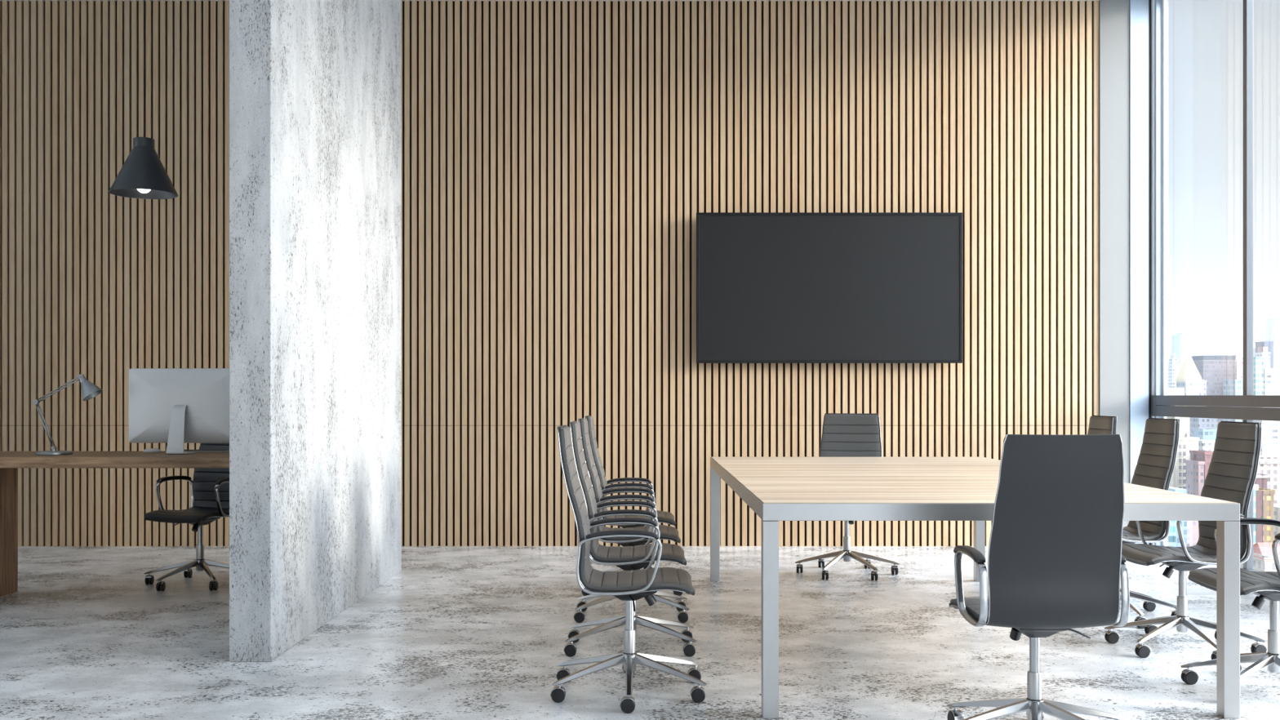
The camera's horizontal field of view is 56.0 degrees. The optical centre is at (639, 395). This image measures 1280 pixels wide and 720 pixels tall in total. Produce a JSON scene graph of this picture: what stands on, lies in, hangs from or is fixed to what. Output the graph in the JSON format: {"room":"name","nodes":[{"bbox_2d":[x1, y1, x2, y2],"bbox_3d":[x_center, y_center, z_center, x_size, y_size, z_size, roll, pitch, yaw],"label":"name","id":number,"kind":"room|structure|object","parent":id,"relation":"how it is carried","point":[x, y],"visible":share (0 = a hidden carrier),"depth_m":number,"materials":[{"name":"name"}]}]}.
{"room":"office","nodes":[
{"label":"office","id":0,"kind":"room"},
{"bbox_2d":[229,0,401,662],"bbox_3d":[-1.669,-0.930,6.545,0.181,4.159,2.712,0,0,1],"label":"wall partition","id":1,"kind":"structure","parent":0,"point":[315,86],"depth_m":5.78,"materials":[{"name":"concrete"}]},
{"bbox_2d":[0,0,1098,546],"bbox_3d":[-1.750,-0.930,9.304,10.499,4.159,0.272,0,0,0],"label":"wall","id":2,"kind":"structure","parent":0,"point":[560,160],"depth_m":9.17,"materials":[{"name":"wood"}]},
{"bbox_2d":[696,212,962,363],"bbox_3d":[1.427,-0.810,9.114,2.005,1.134,0.108,0,0,0],"label":"television","id":3,"kind":"object","parent":2,"relation":"attached to","point":[772,287],"visible":1,"depth_m":9.06,"materials":[{"name":"black plastic"}]},
{"bbox_2d":[1098,0,1129,527],"bbox_3d":[3.611,-0.930,9.295,0.223,4.159,0.290,0,0,0],"label":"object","id":4,"kind":"structure","parent":2,"relation":"attached to","point":[1113,15],"depth_m":9.15,"materials":[{"name":"grey paint"}]},
{"bbox_2d":[0,0,1099,1],"bbox_3d":[-1.607,-3.159,2.245,11.185,0.300,14.490,0,0,0],"label":"ceiling","id":5,"kind":"structure","parent":0,"point":[0,0],"depth_m":9.17,"materials":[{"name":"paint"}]},
{"bbox_2d":[108,0,177,199],"bbox_3d":[-2.763,-2.065,6.700,0.357,1.888,0.357,0,0,0],"label":"pendant lamp","id":6,"kind":"object","parent":5,"relation":"hanging from","point":[143,175],"visible":1,"depth_m":6.63,"materials":[{"name":"black plastic"}]},
{"bbox_2d":[0,546,1279,719],"bbox_3d":[-1.607,1.300,2.245,11.185,0.300,14.490,0,0,0],"label":"floor","id":7,"kind":"structure","parent":0,"point":[459,633],"depth_m":5.55,"materials":[{"name":"concrete"}]},
{"bbox_2d":[0,451,229,596],"bbox_3d":[-2.756,0.739,6.708,1.932,0.823,0.696,0,0,0],"label":"desk","id":8,"kind":"object","parent":7,"relation":"on","point":[10,461],"visible":0.33,"depth_m":6.58,"materials":[{"name":"brown wood"}]},
{"bbox_2d":[32,373,102,455],"bbox_3d":[-3.168,0.105,6.660,0.378,0.444,0.190,0,0,0],"label":"desk lamp","id":9,"kind":"object","parent":8,"relation":"on","point":[90,390],"visible":1,"depth_m":6.65,"materials":[{"name":"grey metal"}]},
{"bbox_2d":[143,448,160,452],"bbox_3d":[-2.810,0.316,6.930,0.110,0.022,0.068,0,0,20],"label":"computer mouse","id":10,"kind":"object","parent":8,"relation":"on","point":[148,450],"visible":1,"depth_m":6.90,"materials":[{"name":"white plastic"}]},
{"bbox_2d":[128,368,229,454],"bbox_3d":[-2.558,0.088,6.715,0.636,0.478,0.171,0,0,4],"label":"computer monitor","id":11,"kind":"object","parent":8,"relation":"on","point":[175,407],"visible":0.96,"depth_m":6.71,"materials":[{"name":"metal"}]},
{"bbox_2d":[183,449,229,452],"bbox_3d":[-2.540,0.322,6.970,0.320,0.011,0.110,0,0,0],"label":"keyboard","id":12,"kind":"object","parent":8,"relation":"on","point":[184,451],"visible":0.77,"depth_m":6.92,"materials":[{"name":"metal"}]},
{"bbox_2d":[143,443,229,591],"bbox_3d":[-2.681,0.634,7.346,0.608,1.027,0.667,0,0,21],"label":"office chair","id":13,"kind":"object","parent":7,"relation":"on","point":[210,486],"visible":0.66,"depth_m":7.33,"materials":[{"name":"leather"}]},
{"bbox_2d":[145,573,152,577],"bbox_3d":[-2.986,1.099,7.326,0.036,0.054,0.054,0,0,-4],"label":"hood","id":14,"kind":"object","parent":13,"relation":"attached to","point":[148,575],"depth_m":7.31,"materials":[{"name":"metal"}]},
{"bbox_2d":[156,580,165,584],"bbox_3d":[-2.816,1.099,7.074,0.036,0.054,0.054,0,0,-4],"label":"hood","id":15,"kind":"object","parent":13,"relation":"attached to","point":[158,582],"depth_m":7.06,"materials":[{"name":"plastic"}]},
{"bbox_2d":[209,580,217,583],"bbox_3d":[-2.514,1.099,7.096,0.036,0.054,0.054,0,0,-4],"label":"hood","id":16,"kind":"object","parent":13,"relation":"attached to","point":[211,581],"depth_m":7.08,"materials":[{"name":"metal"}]},
{"bbox_2d":[550,425,706,713],"bbox_3d":[-0.043,0.635,4.670,0.588,1.030,0.662,0,0,0],"label":"office chair","id":17,"kind":"object","parent":7,"relation":"on","point":[628,586],"visible":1,"depth_m":4.56,"materials":[{"name":"grey leather"}]},
{"bbox_2d":[550,684,564,696],"bbox_3d":[-0.309,1.099,4.519,0.054,0.054,0.036,0,0,0],"label":"hood","id":18,"kind":"object","parent":17,"relation":"attached to","point":[557,691],"depth_m":4.50,"materials":[{"name":"metal"}]},
{"bbox_2d":[555,666,569,677],"bbox_3d":[-0.309,1.099,4.822,0.054,0.054,0.036,0,0,0],"label":"hood","id":19,"kind":"object","parent":17,"relation":"attached to","point":[563,672],"depth_m":4.80,"materials":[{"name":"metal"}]},
{"bbox_2d":[619,696,634,706],"bbox_3d":[-0.047,1.099,4.367,0.054,0.054,0.036,0,0,0],"label":"hood","id":20,"kind":"object","parent":17,"relation":"attached to","point":[626,701],"depth_m":4.35,"materials":[{"name":"metal"}]},
{"bbox_2d":[687,666,700,674],"bbox_3d":[0.216,1.099,4.822,0.054,0.054,0.036,0,0,0],"label":"hood","id":21,"kind":"object","parent":17,"relation":"attached to","point":[695,670],"depth_m":4.80,"materials":[{"name":"metal"}]},
{"bbox_2d":[689,684,704,696],"bbox_3d":[0.216,1.099,4.519,0.054,0.054,0.036,0,0,0],"label":"hood","id":22,"kind":"object","parent":17,"relation":"attached to","point":[696,691],"depth_m":4.50,"materials":[{"name":"metal"}]},
{"bbox_2d":[563,421,697,657],"bbox_3d":[-0.043,0.635,5.460,0.588,1.030,0.662,0,0,0],"label":"office chair","id":23,"kind":"object","parent":7,"relation":"on","point":[632,558],"visible":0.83,"depth_m":5.35,"materials":[{"name":"leather"}]},
{"bbox_2d":[563,640,576,651],"bbox_3d":[-0.309,1.099,5.309,0.054,0.054,0.036,0,0,0],"label":"hood","id":24,"kind":"object","parent":23,"relation":"attached to","point":[570,646],"depth_m":5.29,"materials":[{"name":"metal"}]},
{"bbox_2d":[567,627,579,637],"bbox_3d":[-0.309,1.099,5.612,0.054,0.054,0.036,0,0,0],"label":"hood","id":25,"kind":"object","parent":23,"relation":"attached to","point":[574,632],"depth_m":5.59,"materials":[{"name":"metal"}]},
{"bbox_2d":[680,627,692,633],"bbox_3d":[0.216,1.099,5.612,0.054,0.054,0.036,0,0,0],"label":"hood","id":26,"kind":"object","parent":23,"relation":"attached to","point":[686,631],"depth_m":5.60,"materials":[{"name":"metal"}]},
{"bbox_2d":[682,641,695,651],"bbox_3d":[0.216,1.099,5.309,0.054,0.054,0.036,0,0,0],"label":"hood","id":27,"kind":"object","parent":23,"relation":"attached to","point":[689,646],"depth_m":5.29,"materials":[{"name":"metal"}]},
{"bbox_2d":[573,417,689,622],"bbox_3d":[-0.043,0.635,6.250,0.588,1.030,0.662,0,0,0],"label":"office chair","id":28,"kind":"object","parent":7,"relation":"on","point":[667,532],"visible":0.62,"depth_m":6.10,"materials":[{"name":"leather"}]},
{"bbox_2d":[573,609,584,616],"bbox_3d":[-0.309,1.099,6.098,0.054,0.054,0.036,0,0,0],"label":"hood","id":29,"kind":"object","parent":28,"relation":"attached to","point":[579,613],"depth_m":6.08,"materials":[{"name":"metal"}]},
{"bbox_2d":[576,599,586,607],"bbox_3d":[-0.309,1.099,6.402,0.054,0.054,0.036,0,0,0],"label":"hood","id":30,"kind":"object","parent":28,"relation":"attached to","point":[581,602],"depth_m":6.38,"materials":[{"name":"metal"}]},
{"bbox_2d":[676,608,688,617],"bbox_3d":[0.216,1.099,6.098,0.054,0.054,0.036,0,0,0],"label":"hood","id":31,"kind":"object","parent":28,"relation":"attached to","point":[682,613],"depth_m":6.08,"materials":[{"name":"metal"}]},
{"bbox_2d":[581,415,682,595],"bbox_3d":[-0.043,0.635,7.050,0.588,1.030,0.662,0,0,0],"label":"office chair","id":32,"kind":"object","parent":7,"relation":"on","point":[664,517],"visible":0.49,"depth_m":6.88,"materials":[{"name":"leather"}]},
{"bbox_2d":[795,413,899,580],"bbox_3d":[1.337,0.634,7.767,0.653,1.027,0.627,0,0,16],"label":"office chair","id":33,"kind":"object","parent":7,"relation":"on","point":[843,434],"visible":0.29,"depth_m":7.95,"materials":[{"name":"leather"}]},
{"bbox_2d":[710,457,1239,718],"bbox_3d":[1.286,0.766,5.890,1.698,0.767,3.220,0,0,0],"label":"conference table","id":34,"kind":"object","parent":7,"relation":"on","point":[777,489],"visible":0.95,"depth_m":4.40,"materials":[{"name":"brown wood"}]},
{"bbox_2d":[946,434,1129,719],"bbox_3d":[1.299,0.634,3.953,0.650,1.027,0.635,0,0,0],"label":"office chair","id":35,"kind":"object","parent":7,"relation":"on","point":[1056,562],"visible":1,"depth_m":3.76,"materials":[{"name":"leather"}]},
{"bbox_2d":[947,706,964,719],"bbox_3d":[1.098,1.099,4.179,0.036,0.054,0.054,0,0,-12],"label":"hood","id":36,"kind":"object","parent":35,"relation":"attached to","point":[955,714],"depth_m":4.16,"materials":[{"name":"metal"}]},
{"bbox_2d":[1087,415,1120,588],"bbox_3d":[2.465,0.634,7.050,0.593,1.027,0.660,0,0,0],"label":"office chair","id":37,"kind":"object","parent":7,"relation":"on","point":[1098,424],"visible":0.09,"depth_m":7.02,"materials":[{"name":"leather"}]},
{"bbox_2d":[1120,417,1179,628],"bbox_3d":[2.465,0.634,6.250,0.593,1.027,0.660,0,0,0],"label":"office chair","id":38,"kind":"object","parent":7,"relation":"on","point":[1157,459],"visible":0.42,"depth_m":6.17,"materials":[{"name":"leather"}]},
{"bbox_2d":[1134,614,1146,620],"bbox_3d":[2.480,1.099,5.948,0.054,0.054,0.036,0,0,-3],"label":"hood","id":39,"kind":"object","parent":38,"relation":"attached to","point":[1140,617],"depth_m":5.93,"materials":[{"name":"metal"}]},
{"bbox_2d":[1104,421,1266,659],"bbox_3d":[2.465,0.634,5.450,0.593,1.027,0.660,0,0,0],"label":"office chair","id":40,"kind":"object","parent":7,"relation":"on","point":[1232,473],"visible":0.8,"depth_m":5.40,"materials":[{"name":"leather"}]},
{"bbox_2d":[1105,628,1119,638],"bbox_3d":[2.194,1.099,5.588,0.054,0.054,0.036,0,0,-3],"label":"hood","id":41,"kind":"object","parent":40,"relation":"attached to","point":[1109,633],"depth_m":5.57,"materials":[{"name":"metal"}]},
{"bbox_2d":[1135,642,1151,652],"bbox_3d":[2.210,1.099,5.285,0.054,0.054,0.036,0,0,-3],"label":"hood","id":42,"kind":"object","parent":40,"relation":"attached to","point":[1140,647],"depth_m":5.27,"materials":[{"name":"metal"}]},
{"bbox_2d":[1251,640,1266,651],"bbox_3d":[2.734,1.099,5.313,0.054,0.054,0.036,0,0,-3],"label":"hood","id":43,"kind":"object","parent":40,"relation":"attached to","point":[1255,646],"depth_m":5.29,"materials":[{"name":"metal"}]},
{"bbox_2d":[1180,517,1279,697],"bbox_3d":[2.465,0.634,4.660,0.593,1.027,0.660,0,0,0],"label":"office chair","id":44,"kind":"object","parent":7,"relation":"on","point":[1265,584],"visible":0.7,"depth_m":4.65,"materials":[{"name":"leather"}]},
{"bbox_2d":[1182,667,1199,678],"bbox_3d":[2.194,1.099,4.798,0.054,0.054,0.036,0,0,-3],"label":"hood","id":45,"kind":"object","parent":44,"relation":"attached to","point":[1187,673],"depth_m":4.78,"materials":[{"name":"metal"}]},
{"bbox_3d":[4.025,-0.930,6.450,0.190,4.159,1.660,0,0,0],"label":"wall","id":46,"kind":"structure","parent":0,"visible":0},
{"bbox_2d":[1129,0,1279,571],"bbox_3d":[3.857,-0.930,8.340,0.266,4.159,2.120,0,0,0],"label":"window","id":47,"kind":"structure","parent":46,"relation":"in","point":[1148,398],"depth_m":9.12,"materials":[{"name":"glass"}]},
{"label":"outside","id":48,"kind":"structure","parent":0,"visible":0},
{"bbox_2d":[1166,324,1264,362],"bbox_3d":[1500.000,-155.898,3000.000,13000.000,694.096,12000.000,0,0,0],"label":"ground","id":49,"kind":"structure","parent":48,"point":[1211,339],"depth_m":6380.14,"materials":[{"name":"white"}]},
{"bbox_2d":[1166,520,1176,546],"bbox_3d":[202.800,117.199,473.576,7.391,147.902,20.000,0,0,0],"label":"block","id":50,"kind":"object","parent":49,"relation":"on","point":[1171,539],"visible":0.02,"depth_m":463.53,"materials":[{"name":"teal glass"}]},
{"bbox_2d":[1166,353,1182,387],"bbox_3d":[580.021,72.894,1307.000,11.111,236.512,14.600,0,0,0],"label":"pointed tower","id":51,"kind":"structure","parent":49,"relation":"on","point":[1173,368],"depth_m":1301.91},
{"bbox_2d":[1168,486,1186,546],"bbox_3d":[237.346,116.200,538.040,5.287,149.900,20.000,0,0,0],"label":"block","id":52,"kind":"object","parent":49,"relation":"on","point":[1184,523],"visible":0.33,"depth_m":528.08,"materials":[{"name":"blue glass"}]},
{"bbox_2d":[1166,375,1199,488],"bbox_3d":[278.622,90.430,630.000,19.032,201.439,20.600,0,0,0],"label":"apartment tower","id":53,"kind":"structure","parent":49,"relation":"on","point":[1186,442],"depth_m":619.96,"materials":[{"name":"white concrete"}]},
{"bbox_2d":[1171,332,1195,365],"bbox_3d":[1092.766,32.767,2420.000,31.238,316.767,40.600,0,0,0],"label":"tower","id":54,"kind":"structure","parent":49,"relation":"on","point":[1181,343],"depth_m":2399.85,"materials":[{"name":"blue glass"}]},
{"bbox_2d":[1175,350,1206,406],"bbox_3d":[415.615,78.498,908.000,16.519,225.304,16.600,0,0,0],"label":"tower","id":55,"kind":"structure","parent":49,"relation":"on","point":[1188,377],"depth_m":901.81,"materials":[{"name":"stone"}]},
{"bbox_2d":[1186,520,1198,546],"bbox_3d":[259.831,119.790,576.910,6.565,142.720,20.000,0,0,0],"label":"block","id":56,"kind":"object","parent":49,"relation":"on","point":[1192,526],"visible":0.02,"depth_m":566.96,"materials":[{"name":"pink brick"}]},
{"bbox_2d":[1185,459,1204,538],"bbox_3d":[279.894,112.054,607.000,3.281,158.193,14.600,0,0,0],"label":"brick block","id":57,"kind":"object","parent":49,"relation":"on","point":[1194,468],"visible":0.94,"depth_m":604.26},
{"bbox_2d":[1189,449,1213,481],"bbox_3d":[284.362,109.628,608.000,5.834,163.044,16.600,0,0,0],"label":"brick block","id":58,"kind":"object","parent":49,"relation":"on","point":[1195,455],"visible":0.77,"depth_m":600.73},
{"bbox_2d":[1189,417,1217,436],"bbox_3d":[387.145,102.054,832.000,13.511,178.193,24.600,0,0,0],"label":"block","id":59,"kind":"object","parent":49,"relation":"on","point":[1194,423],"visible":0.02,"depth_m":819.90,"materials":[{"name":"concrete"}]},
{"bbox_2d":[1192,428,1217,440],"bbox_3d":[359.949,106.232,767.000,9.008,169.835,14.600,0,0,0],"label":"glass block","id":60,"kind":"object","parent":49,"relation":"on","point":[1202,433],"visible":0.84,"depth_m":759.96,"materials":[{"name":"glass"}]},
{"bbox_2d":[1198,440,1215,451],"bbox_3d":[321.915,108.386,687.000,8.413,165.529,14.600,0,0,0],"label":"gabled house","id":61,"kind":"structure","parent":49,"relation":"on","point":[1203,445],"depth_m":680.06,"materials":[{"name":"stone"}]},
{"bbox_2d":[1191,355,1236,395],"bbox_3d":[481.702,78.979,1015.000,27.834,224.342,30.600,0,0,0],"label":"slab","id":62,"kind":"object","parent":49,"relation":"on","point":[1214,369],"visible":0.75,"depth_m":999.92,"materials":[{"name":"grey concrete"}]},
{"bbox_2d":[1217,418,1222,426],"bbox_3d":[442.340,103.883,912.000,21.281,174.533,24.600,0,0,0],"label":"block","id":63,"kind":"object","parent":49,"relation":"on","point":[1218,420],"visible":0.04,"depth_m":900.05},
{"bbox_2d":[1222,379,1243,422],"bbox_3d":[379.030,90.547,768.000,6.421,201.205,16.600,0,0,0],"label":"office block","id":64,"kind":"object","parent":49,"relation":"on","point":[1230,387],"visible":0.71,"depth_m":763.12,"materials":[{"name":"blue glass"}]},
{"bbox_2d":[1234,348,1243,361],"bbox_3d":[1408.002,41.150,2827.016,12.395,300.001,25.000,0,0,0],"label":"block","id":65,"kind":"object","parent":49,"relation":"on","point":[1238,353],"visible":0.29,"depth_m":2814.63,"materials":[{"name":"stone"}]},
{"bbox_2d":[1235,361,1243,379],"bbox_3d":[549.064,80.096,1107.000,8.089,222.108,15.000,0,0,0],"label":"brick tower","id":66,"kind":"structure","parent":49,"relation":"on","point":[1239,365],"depth_m":1100.08,"materials":[{"name":"stone"}]},
{"bbox_2d":[1240,485,1257,565],"bbox_3d":[203.915,110.649,405.000,2.302,161.001,10.600,0,0,0],"label":"glass tower","id":67,"kind":"structure","parent":49,"relation":"on","point":[1255,487],"depth_m":399.98,"materials":[{"name":"white glass"}]},
{"bbox_2d":[1242,356,1264,395],"bbox_3d":[401.617,83.126,788.000,5.911,216.048,16.600,0,0,0],"label":"glass tower","id":68,"kind":"structure","parent":49,"relation":"on","point":[1258,362],"depth_m":780.07,"materials":[{"name":"glass"}]},
{"bbox_2d":[1253,347,1255,356],"bbox_3d":[1122.220,52.475,2190.580,8.551,277.350,25.000,0,0,0],"label":"block","id":69,"kind":"object","parent":49,"relation":"on","point":[1254,348],"visible":0.07,"depth_m":2189.90,"materials":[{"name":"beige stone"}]},
{"bbox_2d":[1240,542,1279,571],"bbox_3d":[186.170,117.405,357.000,9.936,147.490,15.000,0,0,0],"label":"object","id":70,"kind":"structure","parent":49,"relation":"on","point":[1263,557],"depth_m":352.81,"materials":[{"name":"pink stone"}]},
{"bbox_2d":[1241,406,1279,456],"bbox_3d":[370.106,97.756,712.000,16.983,186.788,24.600,0,0,0],"label":"tower","id":71,"kind":"structure","parent":49,"relation":"on","point":[1270,437],"depth_m":699.93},
{"bbox_2d":[1254,473,1268,488],"bbox_3d":[247.047,111.415,488.000,6.932,159.469,16.800,0,0,0],"label":"tower","id":72,"kind":"structure","parent":49,"relation":"on","point":[1261,479],"depth_m":480.00,"materials":[{"name":"stone"}]},
{"bbox_2d":[1255,346,1271,368],"bbox_3d":[598.489,72.330,1156.000,8.430,237.639,12.600,0,0,0],"label":"stepped tower","id":73,"kind":"structure","parent":49,"relation":"on","point":[1262,351],"depth_m":1150.06,"materials":[{"name":"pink brick"}]},
{"bbox_2d":[1253,484,1275,542],"bbox_3d":[218.043,111.303,427.000,7.034,159.695,15.000,0,0,0],"label":"tower","id":74,"kind":"structure","parent":49,"relation":"on","point":[1264,496],"depth_m":420.00,"materials":[{"name":"brown metal"}]},
{"bbox_2d":[1255,341,1273,368],"bbox_3d":[705.734,65.203,1360.000,10.366,251.895,20.600,0,0,0],"label":"tower","id":75,"kind":"structure","parent":49,"relation":"on","point":[1269,344],"depth_m":1350.14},
{"bbox_2d":[1257,455,1279,503],"bbox_3d":[295.728,109.992,571.000,19.187,162.316,23.200,0,0,0],"label":"stone tower","id":76,"kind":"structure","parent":49,"relation":"on","point":[1269,465],"depth_m":559.95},
{"bbox_2d":[1263,368,1279,395],"bbox_3d":[425.702,86.554,810.000,20.685,209.193,20.600,0,0,0],"label":"block","id":77,"kind":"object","parent":49,"relation":"on","point":[1271,375],"visible":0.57,"depth_m":799.93,"materials":[{"name":"stone"}]},
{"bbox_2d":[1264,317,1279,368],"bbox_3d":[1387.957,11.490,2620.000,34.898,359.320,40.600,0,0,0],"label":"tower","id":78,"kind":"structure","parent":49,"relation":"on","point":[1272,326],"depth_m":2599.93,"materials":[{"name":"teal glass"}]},
{"bbox_2d":[1273,503,1279,544],"bbox_3d":[234.954,115.842,440.784,7.859,150.616,20.000,0,0,0],"label":"block","id":79,"kind":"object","parent":49,"relation":"on","point":[1276,506],"visible":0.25,"depth_m":436.83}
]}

